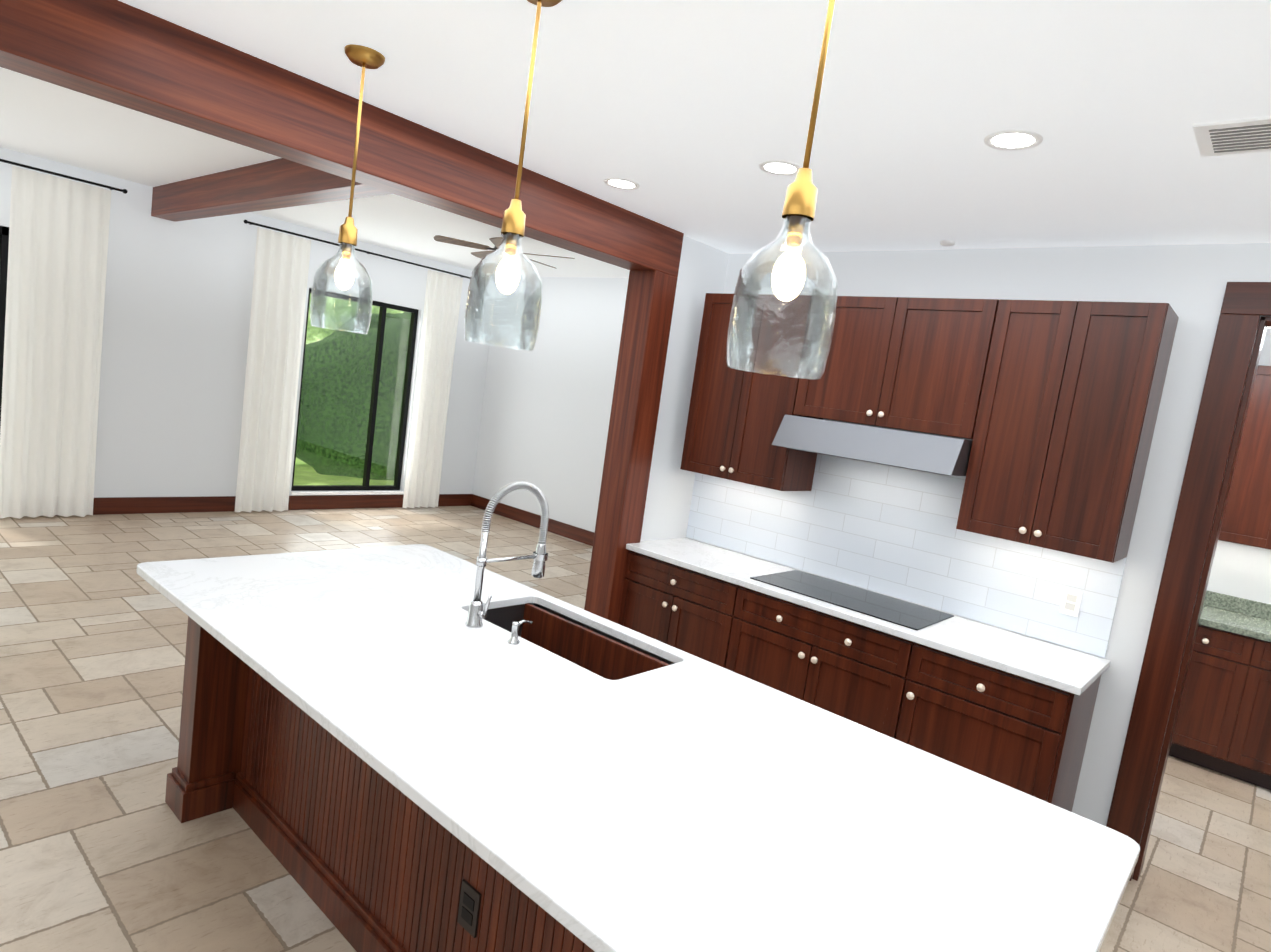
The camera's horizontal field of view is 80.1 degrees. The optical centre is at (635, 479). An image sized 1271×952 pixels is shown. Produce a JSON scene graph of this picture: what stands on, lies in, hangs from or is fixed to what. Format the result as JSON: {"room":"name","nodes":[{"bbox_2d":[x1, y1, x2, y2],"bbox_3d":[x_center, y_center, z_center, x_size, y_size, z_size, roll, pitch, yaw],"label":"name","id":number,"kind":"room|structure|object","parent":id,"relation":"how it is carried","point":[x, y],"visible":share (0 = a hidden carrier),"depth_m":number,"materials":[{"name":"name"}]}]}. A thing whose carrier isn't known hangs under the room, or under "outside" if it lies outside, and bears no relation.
{"room":"kitchen","nodes":[
{"label":"kitchen","id":0,"kind":"room"},
{"bbox_2d":[0,147,495,497],"bbox_3d":[-5.581,-1.208,6.142,0.200,3.060,11.000,13,8,40],"label":"wall","id":1,"kind":"structure","parent":0,"point":[174,339],"depth_m":7.40,"materials":[{"name":"grey paint"}]},
{"bbox_2d":[0,226,8,426],"bbox_3d":[-6.605,-0.913,5.062,0.110,2.440,3.710,13,8,40],"label":"sliding door","id":2,"kind":"structure","parent":1,"relation":"in","point":[4,238],"depth_m":6.31,"materials":[{"name":"black metal"}]},
{"bbox_2d":[0,159,127,193],"bbox_3d":[-6.319,-2.571,4.672,0.129,0.040,5.438,13,8,40],"label":"curtain rod","id":3,"kind":"object","parent":1,"relation":"attached to","point":[124,191],"depth_m":6.33,"materials":[{"name":"black metal"}]},
{"bbox_2d":[0,166,110,518],"bbox_3d":[-4.999,-1.103,6.508,0.109,2.900,0.680,13,8,40],"label":"door curtain","id":4,"kind":"object","parent":3,"relation":"hanging from","point":[57,259],"visible":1,"depth_m":6.49,"materials":[{"name":"fabric"}]},
{"bbox_2d":[55,494,470,515],"bbox_3d":[-3.844,0.255,8.351,0.023,0.160,4.890,13,8,40],"label":"baseboard","id":5,"kind":"structure","parent":1,"relation":"attached to","point":[121,505],"depth_m":7.84,"materials":[{"name":"brown wood"}]},
{"bbox_2d":[291,288,418,494],"bbox_3d":[-3.244,-0.958,8.806,0.170,2.270,1.390,13,8,40],"label":"room window","id":6,"kind":"structure","parent":1,"relation":"in","point":[366,477],"depth_m":9.00,"materials":[{"name":"clear glass"}]},
{"bbox_2d":[244,220,470,278],"bbox_3d":[-2.981,-2.541,8.488,0.129,0.040,2.738,13,8,40],"label":"curtain rod","id":7,"kind":"object","parent":1,"relation":"attached to","point":[245,221],"depth_m":8.32,"materials":[{"name":"black metal"}]},
{"bbox_2d":[235,227,310,512],"bbox_3d":[-3.782,-1.092,7.896,0.101,2.900,0.550,13,8,40],"label":"window curtain","id":8,"kind":"object","parent":7,"relation":"hanging from","point":[280,278],"visible":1,"depth_m":7.89,"materials":[{"name":"fabric"}]},
{"bbox_2d":[402,269,462,507],"bbox_3d":[-2.504,-1.080,9.355,0.100,2.900,0.510,13,8,40],"label":"window curtain","id":9,"kind":"object","parent":7,"relation":"hanging from","point":[433,381],"visible":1,"depth_m":9.35,"materials":[{"name":"fabric"}]},
{"bbox_2d":[0,67,629,277],"bbox_3d":[-3.306,-2.359,4.360,5.470,0.250,11.300,13,8,40],"label":"ceiling","id":10,"kind":"structure","parent":0,"point":[48,120],"depth_m":5.93,"materials":[{"name":"white paint"}]},
{"bbox_2d":[151,158,391,221],"bbox_3d":[-2.455,-2.091,5.327,5.170,0.259,0.200,13,8,40],"label":"cross beam","id":11,"kind":"structure","parent":10,"relation":"attached to","point":[277,183],"depth_m":5.53,"materials":[{"name":"brown wood"}]},
{"bbox_2d":[0,0,683,276],"bbox_3d":[-2.358,-1.484,1.465,0.200,0.559,7.800,13,8,40],"label":"beam","id":12,"kind":"structure","parent":10,"relation":"attached to","point":[117,52],"depth_m":2.68,"materials":[{"name":"brown wood"}]},
{"bbox_2d":[434,233,574,268],"bbox_3d":[-1.134,-2.061,6.760,1.217,0.280,1.211,13,8,40],"label":"ceiling fan","id":13,"kind":"object","parent":10,"relation":"hanging from","point":[496,241],"visible":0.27,"depth_m":6.59,"materials":[{"name":"brown metal"}]},
{"bbox_2d":[472,275,703,540],"bbox_3d":[0.087,-0.670,8.354,5.490,3.060,0.200,13,8,40],"label":"wall","id":14,"kind":"structure","parent":0,"point":[545,413],"depth_m":8.99,"materials":[{"name":"grey paint"}]},
{"bbox_2d":[471,494,594,545],"bbox_3d":[-0.300,0.729,8.534,5.200,0.160,0.023,13,8,40],"label":"baseboard","id":15,"kind":"structure","parent":14,"relation":"attached to","point":[572,532],"depth_m":9.35,"materials":[{"name":"brown wood"}]},
{"bbox_2d":[1203,590,1270,621],"bbox_3d":[4.313,0.907,4.695,2.468,0.100,0.020,13,8,40],"label":"backsplash","id":16,"kind":"structure","parent":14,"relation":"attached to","point":[1222,601],"depth_m":4.98,"materials":[{"name":"stone"}]},
{"bbox_2d":[0,506,1270,951],"bbox_3d":[-1.769,1.272,2.921,10.600,0.050,10.900,13,8,40],"label":"floor","id":17,"kind":"structure","parent":0,"point":[102,848],"depth_m":3.40,"materials":[{"name":"tile"}]},
{"bbox_2d":[165,621,587,951],"bbox_3d":[-0.347,1.058,2.366,2.820,0.887,1.105,13,8,40],"label":"kitchen island","id":18,"kind":"object","parent":17,"relation":"on","point":[388,878],"depth_m":2.45,"materials":[{"name":"white marble"},{"name":"wood"}]},
{"bbox_2d":[136,544,1139,951],"bbox_3d":[-0.337,0.598,2.305,3.040,0.032,1.250,13,8,40],"label":"island countertop","id":19,"kind":"structure","parent":18,"relation":"on","point":[691,803],"depth_m":1.78,"materials":[{"name":"white stone"}]},
{"bbox_2d":[460,481,548,644],"bbox_3d":[-0.374,0.274,2.660,0.250,0.516,0.323,13,8,40],"label":"faucet","id":20,"kind":"object","parent":19,"relation":"on","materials":[{"name":"silver metal"}]},
{"bbox_2d":[492,601,675,676],"bbox_3d":[-0.264,0.691,2.738,0.844,0.252,0.424,13,8,40],"label":"sink","id":21,"kind":"object","parent":19,"relation":"in","point":[611,654],"depth_m":2.90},
{"bbox_2d":[584,270,677,623],"bbox_3d":[-0.066,0.039,4.497,0.200,2.490,0.200,13,8,40],"label":"post","id":22,"kind":"object","parent":17,"relation":"on","point":[646,327],"visible":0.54,"depth_m":4.39,"materials":[{"name":"brown wood"}]},
{"bbox_2d":[618,550,745,671],"bbox_3d":[0.396,0.919,4.484,0.869,0.887,0.598,13,8,40],"label":"base cabinet","id":23,"kind":"object","parent":17,"relation":"on","point":[700,616],"depth_m":4.21,"materials":[{"name":"brown wood"}]},
{"bbox_2d":[734,590,929,744],"bbox_3d":[1.021,1.069,3.936,1.060,0.887,0.598,13,8,40],"label":"base cabinet","id":24,"kind":"object","parent":17,"relation":"on","point":[870,679],"depth_m":3.61,"materials":[{"name":"brown wood"}]},
{"bbox_2d":[910,650,1100,811],"bbox_3d":[1.583,1.204,3.443,0.700,0.887,0.598,13,8,40],"label":"base cabinet","id":25,"kind":"object","parent":17,"relation":"on","point":[1010,709],"depth_m":3.15,"materials":[{"name":"brown wood"}]},
{"bbox_2d":[626,538,1110,697],"bbox_3d":[1.019,0.603,3.917,2.414,0.032,0.611,13,8,40],"label":"countertop","id":26,"kind":"structure","parent":25,"relation":"on","point":[1032,659],"depth_m":3.46,"materials":[{"name":"white stone"}]},
{"bbox_2d":[750,570,957,629],"bbox_3d":[1.098,0.599,3.880,0.901,0.006,0.490,13,8,40],"label":"cooktop","id":27,"kind":"object","parent":26,"relation":"in","point":[890,609],"depth_m":3.84,"materials":[{"name":"grey glass"}]},
{"bbox_2d":[1169,626,1270,777],"bbox_3d":[3.491,1.294,5.021,0.966,0.879,0.607,13,8,40],"label":"base cabinet","id":28,"kind":"object","parent":17,"relation":"on","point":[1223,724],"depth_m":4.59,"materials":[{"name":"brown wood"}]},
{"bbox_2d":[1198,606,1270,641],"bbox_3d":[4.102,0.974,4.472,2.468,0.040,0.632,13,8,40],"label":"countertop","id":29,"kind":"structure","parent":28,"relation":"on","point":[1229,621],"depth_m":4.62,"materials":[{"name":"stone"}]},
{"bbox_2d":[1237,646,1270,789],"bbox_3d":[4.139,1.449,4.453,1.016,0.879,0.607,13,8,40],"label":"base cabinet","id":30,"kind":"object","parent":17,"relation":"on","point":[1256,768],"depth_m":4.46,"materials":[{"name":"brown wood"}]},
{"bbox_2d":[641,236,683,538],"bbox_3d":[0.039,-0.241,4.540,0.140,3.060,0.002,13,8,40],"label":"wall","id":31,"kind":"structure","parent":0,"point":[682,251],"depth_m":4.50,"materials":[{"name":"grey paint"}]},
{"bbox_2d":[118,0,1270,333],"bbox_3d":[0.706,-1.239,0.842,5.430,0.560,11.300,13,8,40],"label":"ceiling","id":32,"kind":"structure","parent":0,"point":[688,116],"depth_m":2.33,"materials":[{"name":"white paint"}]},
{"bbox_2d":[310,44,384,333],"bbox_3d":[-0.917,-0.922,2.445,0.188,0.870,0.188,13,8,40],"label":"pendant light","id":33,"kind":"object","parent":32,"relation":"hanging from","point":[345,271],"visible":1,"depth_m":2.45,"materials":[{"name":"clear glass"}]},
{"bbox_2d":[464,0,562,350],"bbox_3d":[-0.287,-0.770,1.880,0.188,0.870,0.188,13,8,40],"label":"pendant light","id":34,"kind":"object","parent":32,"relation":"hanging from","point":[509,272],"visible":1,"depth_m":1.90,"materials":[{"name":"clear glass"}]},
{"bbox_2d":[603,178,639,189],"bbox_3d":[-0.063,-1.372,3.482,0.170,0.024,0.170,13,8,40],"label":"recessed light","id":35,"kind":"object","parent":32,"relation":"in","point":[620,183],"visible":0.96,"depth_m":3.48,"materials":[{"name":"white plastic"}]},
{"bbox_2d":[759,161,800,175],"bbox_3d":[0.565,-1.223,2.945,0.170,0.024,0.170,13,8,40],"label":"recessed light","id":36,"kind":"object","parent":32,"relation":"in","point":[782,168],"visible":0.85,"depth_m":2.94,"materials":[{"name":"white plastic"}]},
{"bbox_2d":[726,0,837,378],"bbox_3d":[0.313,-0.625,1.340,0.188,0.870,0.188,13,8,40],"label":"pendant light","id":37,"kind":"object","parent":32,"relation":"hanging from","point":[788,275],"visible":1,"depth_m":1.37,"materials":[{"name":"clear glass"}]},
{"bbox_2d":[940,240,954,246],"bbox_3d":[1.530,-1.157,3.708,0.070,0.020,0.070,13,8,40],"label":"smoke detector","id":38,"kind":"object","parent":32,"relation":"attached to","point":[947,243],"visible":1,"depth_m":3.69,"materials":[{"name":"white plastic"}]},
{"bbox_2d":[984,130,1042,150],"bbox_3d":[1.182,-1.070,2.364,0.170,0.024,0.170,13,8,40],"label":"recessed light","id":39,"kind":"object","parent":32,"relation":"in","point":[1011,140],"visible":0.92,"depth_m":2.36,"materials":[{"name":"white plastic"}]},
{"bbox_2d":[1192,116,1270,156],"bbox_3d":[1.738,-0.946,2.076,0.320,0.010,0.250,13,8,40],"label":"ceiling vent","id":40,"kind":"object","parent":32,"relation":"in","point":[1250,135],"visible":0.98,"depth_m":2.11,"materials":[{"name":"white plastic"}]},
{"bbox_2d":[664,243,1270,872],"bbox_3d":[2.320,0.218,3.305,5.280,3.060,0.150,13,8,40],"label":"wall","id":41,"kind":"structure","parent":0,"point":[1193,279],"depth_m":3.38,"materials":[{"name":"grey paint"}]},
{"bbox_2d":[680,293,816,490],"bbox_3d":[0.733,-0.510,4.365,0.758,1.050,0.349,13,8,40],"label":"upper cabinet","id":42,"kind":"object","parent":41,"relation":"attached to","point":[735,416],"depth_m":4.24,"materials":[{"name":"brown wood"}]},
{"bbox_2d":[804,296,999,440],"bbox_3d":[1.342,-0.576,3.832,0.928,0.633,0.349,13,8,40],"label":"upper cabinet","id":43,"kind":"object","parent":41,"relation":"attached to","point":[901,363],"depth_m":3.64,"materials":[{"name":"brown wood"}]},
{"bbox_2d":[772,414,972,475],"bbox_3d":[1.230,-0.177,3.813,0.924,0.172,0.522,13,8,40],"label":"range hood","id":44,"kind":"object","parent":43,"relation":"attached to","point":[936,454],"visible":0.81,"depth_m":3.59,"materials":[{"name":"silver metal"}]},
{"bbox_2d":[686,419,1126,657],"bbox_3d":[1.277,0.152,4.110,2.390,0.877,0.012,13,8,40],"label":"backsplash","id":45,"kind":"structure","parent":41,"relation":"attached to","point":[892,531],"depth_m":3.97,"materials":[{"name":"tile"}]},
{"bbox_2d":[1059,587,1082,616],"bbox_3d":[1.996,0.561,3.465,0.075,0.120,0.008,13,8,40],"label":"outlet","id":46,"kind":"object","parent":45,"relation":"attached to","point":[1071,602],"visible":1,"depth_m":3.46,"materials":[{"name":"white plastic"}]},
{"bbox_2d":[956,299,1178,562],"bbox_3d":[1.870,-0.238,3.368,0.690,1.050,0.349,13,8,40],"label":"upper cabinet","id":47,"kind":"object","parent":41,"relation":"attached to","point":[1050,408],"depth_m":3.19,"materials":[{"name":"brown wood"}]},
{"bbox_2d":[1106,282,1270,880],"bbox_3d":[2.712,0.557,2.959,1.090,2.580,0.206,13,8,40],"label":"door frame","id":48,"kind":"structure","parent":41,"relation":"attached to","point":[1225,397],"depth_m":3.17,"materials":[{"name":"brown wood"}]},
{"bbox_2d":[1218,365,1270,549],"bbox_3d":[3.783,-0.187,4.949,0.966,1.110,0.349,13,8,40],"label":"upper cabinet","id":49,"kind":"object","parent":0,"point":[1246,520],"visible":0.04,"depth_m":4.66,"materials":[{"name":"brown wood"}]},
{"label":"outside","id":50,"kind":"structure","parent":0,"visible":0},
{"bbox_2d":[293,457,393,484],"bbox_3d":[-21.407,-3.157,18.539,62.000,0.001,120.000,13,8,40],"label":"ground","id":51,"kind":"structure","parent":50,"point":[312,475],"depth_m":11.59,"materials":[{"name":"green plant"}]},
{"bbox_2d":[296,312,410,479],"bbox_3d":[-9.314,-1.685,10.596,7.702,4.428,18.849,13,8,40],"label":"hedge","id":52,"kind":"object","parent":51,"relation":"on","point":[311,407],"depth_m":11.42,"materials":[{"name":"green plant"}]},
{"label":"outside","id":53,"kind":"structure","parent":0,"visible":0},
{"bbox_2d":[306,293,403,343],"bbox_3d":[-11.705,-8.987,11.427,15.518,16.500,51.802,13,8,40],"label":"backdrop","id":54,"kind":"structure","parent":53,"point":[315,333],"depth_m":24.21,"materials":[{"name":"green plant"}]}
]}

